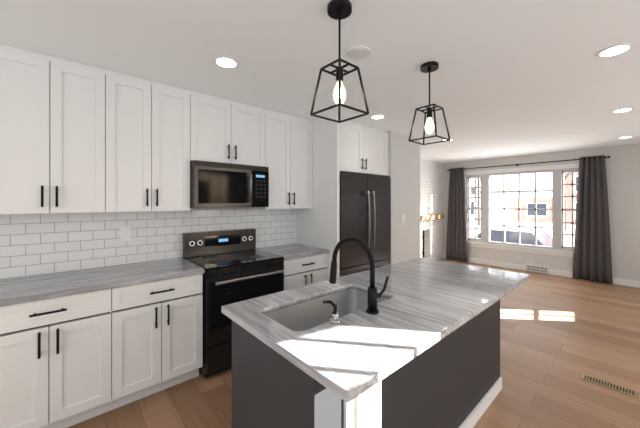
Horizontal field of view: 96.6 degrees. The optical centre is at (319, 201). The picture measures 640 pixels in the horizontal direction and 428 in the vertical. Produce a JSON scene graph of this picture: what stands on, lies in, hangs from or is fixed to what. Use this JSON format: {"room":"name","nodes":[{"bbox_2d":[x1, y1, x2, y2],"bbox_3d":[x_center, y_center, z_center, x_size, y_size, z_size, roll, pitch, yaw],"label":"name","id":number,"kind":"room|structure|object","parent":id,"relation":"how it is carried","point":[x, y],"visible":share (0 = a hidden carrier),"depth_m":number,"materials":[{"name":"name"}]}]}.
{"room":"kitchen","nodes":[
{"label":"kitchen","id":0,"kind":"room"},
{"bbox_2d":[181,207,249,257],"bbox_3d":[-1.265,0.230,2.939,6.300,2.440,0.180,0,0,-41],"label":"wall","id":1,"kind":"structure","parent":0,"point":[231,207],"depth_m":3.01,"materials":[{"name":"paint"}]},
{"bbox_2d":[0,44,107,215],"bbox_3d":[-1.923,-0.455,2.037,0.609,1.066,0.333,0,0,-41],"label":"upper cabinet","id":2,"kind":"object","parent":1,"relation":"attached to","point":[54,111],"depth_m":1.92,"materials":[{"name":"white wood"}]},
{"bbox_2d":[108,70,191,215],"bbox_3d":[-1.475,-0.455,2.434,0.608,1.066,0.333,0,0,-41],"label":"upper cabinet","id":3,"kind":"object","parent":1,"relation":"attached to","point":[150,122],"depth_m":2.29,"materials":[{"name":"white wood"}]},
{"bbox_2d":[179,156,268,207],"bbox_3d":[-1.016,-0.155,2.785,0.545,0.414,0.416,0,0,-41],"label":"microwave","id":4,"kind":"object","parent":1,"relation":"attached to","point":[211,183],"depth_m":2.60,"materials":[{"name":"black metal"}]},
{"bbox_2d":[192,91,267,211],"bbox_3d":[-0.969,-0.455,2.882,0.763,1.066,0.333,0,0,-41],"label":"upper cabinet","id":5,"kind":"object","parent":1,"relation":"attached to","point":[222,129],"depth_m":2.75,"materials":[{"name":"white wood"}]},
{"bbox_2d":[252,164,271,207],"bbox_3d":[-0.737,-0.155,3.031,0.199,0.414,0.416,0,0,-41],"label":"control panel","id":6,"kind":"object","parent":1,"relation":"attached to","point":[261,173],"depth_m":2.89,"materials":[{"name":"black plastic"}]},
{"bbox_2d":[268,110,311,211],"bbox_3d":[-0.446,-0.455,3.345,0.655,1.066,0.333,0,0,-41],"label":"upper cabinet","id":7,"kind":"object","parent":1,"relation":"attached to","point":[289,137],"depth_m":3.22,"materials":[{"name":"white wood"}]},
{"bbox_2d":[0,0,639,163],"bbox_3d":[1.380,-1.030,2.402,9.550,0.080,5.330,0,0,-41],"label":"ceiling","id":8,"kind":"structure","parent":0,"point":[510,78],"depth_m":1.94,"materials":[{"name":"white paint"}]},
{"bbox_2d":[214,56,238,68],"bbox_3d":[-0.663,-0.986,2.017,0.170,0.007,0.170,0,0,-41],"label":"recessed light","id":9,"kind":"object","parent":8,"relation":"in","point":[226,62],"visible":1,"depth_m":2.01,"materials":[{"name":"white"}]},
{"bbox_2d":[310,0,368,122],"bbox_3d":[0.099,-0.715,1.443,0.213,0.548,0.212,0,0,-41],"label":"pendant light","id":10,"kind":"object","parent":8,"relation":"hanging from","point":[339,10],"visible":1,"depth_m":1.43,"materials":[{"name":"black metal"}]},
{"bbox_2d":[347,45,369,58],"bbox_3d":[0.254,-0.982,1.876,0.150,0.014,0.150,0,0,-41],"label":"disc","id":11,"kind":"object","parent":8,"relation":"attached to","point":[358,52],"visible":0.98,"depth_m":1.86,"materials":[{"name":"white plastic"}]},
{"bbox_2d":[370,114,384,118],"bbox_3d":[0.670,-0.986,3.303,0.170,0.007,0.170,0,0,-41],"label":"recessed light","id":12,"kind":"object","parent":8,"relation":"in","point":[379,116],"visible":0.96,"depth_m":3.28,"materials":[{"name":"white"}]},
{"bbox_2d":[408,61,450,144],"bbox_3d":[0.792,-0.715,2.063,0.213,0.548,0.212,0,0,-41],"label":"pendant light","id":13,"kind":"object","parent":8,"relation":"hanging from","point":[429,66],"visible":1,"depth_m":2.05,"materials":[{"name":"black metal"}]},
{"bbox_2d":[596,43,633,57],"bbox_3d":[1.920,-0.986,1.859,0.170,0.007,0.170,0,0,-41],"label":"recessed light","id":14,"kind":"object","parent":8,"relation":"in","point":[618,49],"visible":1,"depth_m":1.85,"materials":[{"name":"white"}]},
{"bbox_2d":[611,107,633,112],"bbox_3d":[3.255,-0.986,3.067,0.170,0.007,0.170,0,0,-41],"label":"recessed light","id":15,"kind":"object","parent":8,"relation":"in","point":[623,110],"visible":1,"depth_m":3.06,"materials":[{"name":"white"}]},
{"bbox_2d":[67,258,639,427],"bbox_3d":[1.380,1.490,2.402,9.550,0.080,5.330,0,0,-41],"label":"floor","id":16,"kind":"structure","parent":0,"point":[560,336],"depth_m":2.42,"materials":[{"name":"brown wood"}]},
{"bbox_2d":[0,288,115,427],"bbox_3d":[-1.826,1.011,1.936,0.620,0.878,0.613,0,0,-41],"label":"base cabinet","id":17,"kind":"object","parent":16,"relation":"on","point":[111,298],"depth_m":1.73,"materials":[{"name":"white wood"}]},
{"bbox_2d":[0,256,199,307],"bbox_3d":[-2.050,0.554,1.722,2.432,0.036,0.637,0,0,-41],"label":"countertop","id":18,"kind":"structure","parent":17,"relation":"on","point":[45,285],"depth_m":2.00,"materials":[{"name":"grey stone"}]},
{"bbox_2d":[116,276,199,407],"bbox_3d":[-1.375,1.011,2.336,0.606,0.878,0.613,0,0,-41],"label":"base cabinet","id":19,"kind":"object","parent":16,"relation":"on","point":[158,322],"depth_m":2.09,"materials":[{"name":"white wood"}]},
{"bbox_2d":[180,228,287,378],"bbox_3d":[-0.834,0.875,2.762,0.784,1.150,0.637,0,0,-41],"label":"range","id":20,"kind":"object","parent":16,"relation":"on","point":[235,265],"depth_m":2.56,"materials":[{"name":"black metal"}]},
{"bbox_2d":[288,252,327,289],"bbox_3d":[-0.340,1.011,3.251,0.621,0.878,0.613,0,0,-41],"label":"base cabinet","id":21,"kind":"object","parent":16,"relation":"on","point":[307,270],"depth_m":3.02,"materials":[{"name":"white wood"}]},
{"bbox_2d":[288,244,327,259],"bbox_3d":[-0.334,0.554,3.241,0.619,0.036,0.637,0,0,-41],"label":"countertop","id":22,"kind":"structure","parent":21,"relation":"on","point":[295,251],"depth_m":3.14,"materials":[{"name":"grey stone"}]},
{"bbox_2d":[296,112,389,279],"bbox_3d":[0.367,0.231,3.784,1.150,2.438,0.752,0,0,-41],"label":"tall cabinet","id":23,"kind":"object","parent":16,"relation":"on","point":[351,180],"depth_m":3.39,"materials":[{"name":"white wood"}]},
{"bbox_2d":[232,300,501,427],"bbox_3d":[0.484,1.009,1.834,1.905,0.882,0.666,0,0,-41],"label":"kitchen island","id":24,"kind":"object","parent":16,"relation":"on","point":[452,384],"depth_m":1.37,"materials":[{"name":"wood"}]},
{"bbox_2d":[221,257,528,403],"bbox_3d":[0.522,0.552,1.788,1.968,0.032,0.885,0,0,-41],"label":"island countertop","id":25,"kind":"structure","parent":24,"relation":"on","point":[427,301],"depth_m":1.29,"materials":[{"name":"grey stone"}]},
{"bbox_2d":[269,288,364,327],"bbox_3d":[0.061,0.666,1.523,0.722,0.219,0.352,0,0,-41],"label":"sink","id":26,"kind":"object","parent":25,"relation":"in","point":[308,312],"depth_m":1.67,"materials":[{"name":"silver metal"}]},
{"bbox_2d":[321,296,340,323],"bbox_3d":[0.050,0.492,1.292,0.048,0.089,0.100,0,0,-41],"label":"soap dispenser","id":27,"kind":"object","parent":25,"relation":"on","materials":[{"name":"metal"}]},
{"bbox_2d":[325,236,388,315],"bbox_3d":[0.193,0.355,1.458,0.182,0.362,0.261,0,0,-41],"label":"faucet","id":28,"kind":"object","parent":25,"relation":"on","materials":[{"name":"black metal"}]},
{"bbox_2d":[581,373,636,397],"bbox_3d":[2.281,1.447,2.255,0.105,0.005,0.305,0,0,-41],"label":"air vent register","id":29,"kind":"object","parent":16,"relation":"in","point":[612,386],"visible":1,"depth_m":2.24,"materials":[{"name":"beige metal"}]},
{"bbox_2d":[387,131,419,263],"bbox_3d":[1.070,0.230,4.458,0.790,2.440,0.640,0,0,-41],"label":"wall","id":30,"kind":"structure","parent":0,"point":[403,163],"depth_m":4.18,"materials":[{"name":"paint"}]},
{"bbox_2d":[420,159,442,259],"bbox_3d":[1.884,0.230,6.473,3.100,2.440,0.400,0,0,-41],"label":"brick wall","id":31,"kind":"structure","parent":0,"point":[431,203],"depth_m":6.98,"materials":[{"name":"white brick"}]},
{"bbox_2d":[420,214,443,219],"bbox_3d":[2.651,0.357,6.791,1.070,0.105,0.139,0,0,-41],"label":"mantel shelf","id":32,"kind":"object","parent":31,"relation":"attached to","point":[432,216],"visible":0.79,"depth_m":6.67,"materials":[{"name":"brown wood"}]},
{"bbox_2d":[443,144,639,280],"bbox_3d":[4.900,0.230,5.516,0.150,2.440,5.330,0,0,-41],"label":"wall","id":33,"kind":"structure","parent":0,"point":[622,162],"depth_m":5.07,"materials":[{"name":"paint"}]},
{"bbox_2d":[464,163,578,256],"bbox_3d":[4.284,0.163,6.140,0.135,1.795,2.370,0,0,-41],"label":"window","id":34,"kind":"structure","parent":33,"relation":"in","point":[558,247],"depth_m":6.06,"materials":[{"name":"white glass"}]},
{"bbox_2d":[447,156,609,170],"bbox_3d":[4.186,-0.795,6.120,0.115,0.050,2.884,0,0,-41],"label":"curtain rod","id":35,"kind":"object","parent":33,"relation":"attached to","point":[530,163],"visible":0.81,"depth_m":5.88,"materials":[{"name":"black metal"}]},
{"bbox_2d":[446,167,467,261],"bbox_3d":[3.357,0.300,7.000,0.072,2.270,0.533,0,0,-41],"label":"curtain","id":36,"kind":"object","parent":35,"relation":"hanging from","point":[456,248],"visible":1,"depth_m":6.97,"materials":[{"name":"grey fabric"}]},
{"bbox_2d":[573,155,612,283],"bbox_3d":[4.954,0.300,5.196,0.071,2.270,0.533,0,0,-41],"label":"curtain","id":37,"kind":"object","parent":35,"relation":"hanging from","point":[592,260],"visible":1,"depth_m":5.17,"materials":[{"name":"grey fabric"}]},
{"bbox_2d":[525,264,548,273],"bbox_3d":[4.471,1.370,5.878,0.012,0.136,0.390,0,0,-41],"label":"air vent","id":38,"kind":"object","parent":33,"relation":"in","point":[537,268],"visible":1,"depth_m":5.87,"materials":[{"name":"white metal"}]},
{"bbox_2d":[443,254,639,287],"bbox_3d":[4.838,1.365,5.462,0.015,0.170,5.030,0,0,-41],"label":"baseboard","id":39,"kind":"structure","parent":33,"relation":"attached to","point":[624,282],"depth_m":5.75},
{"label":"outside","id":40,"kind":"structure","parent":0,"visible":0},
{"bbox_2d":[471,213,574,245],"bbox_3d":[45.909,2.390,44.582,112.150,0.220,160.000,0,0,-41],"label":"ground","id":41,"kind":"structure","parent":40,"point":[567,240],"depth_m":27.89,"materials":[{"name":"white snow"}]},
{"bbox_2d":[471,226,569,246],"bbox_3d":[6.628,1.580,9.562,1.980,1.440,4.400,0,0,-41],"label":"car","id":42,"kind":"object","parent":41,"relation":"on","point":[529,236],"depth_m":9.01,"materials":[{"name":"grey paint"}]},
{"bbox_2d":[471,172,577,224],"bbox_3d":[37.970,-1.900,37.559,35.350,8.400,160.000,0,0,-41],"label":"houses","id":43,"kind":"structure","parent":41,"relation":"on","point":[530,204],"depth_m":32.71,"materials":[{"name":"brick"}]},
{"bbox_2d":[477,172,571,231],"bbox_3d":[12.275,-3.525,27.182,12.304,11.650,23.770,0,0,-41],"label":"trees","id":44,"kind":"object","parent":41,"relation":"on","point":[479,222],"depth_m":22.90,"materials":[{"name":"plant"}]}
]}

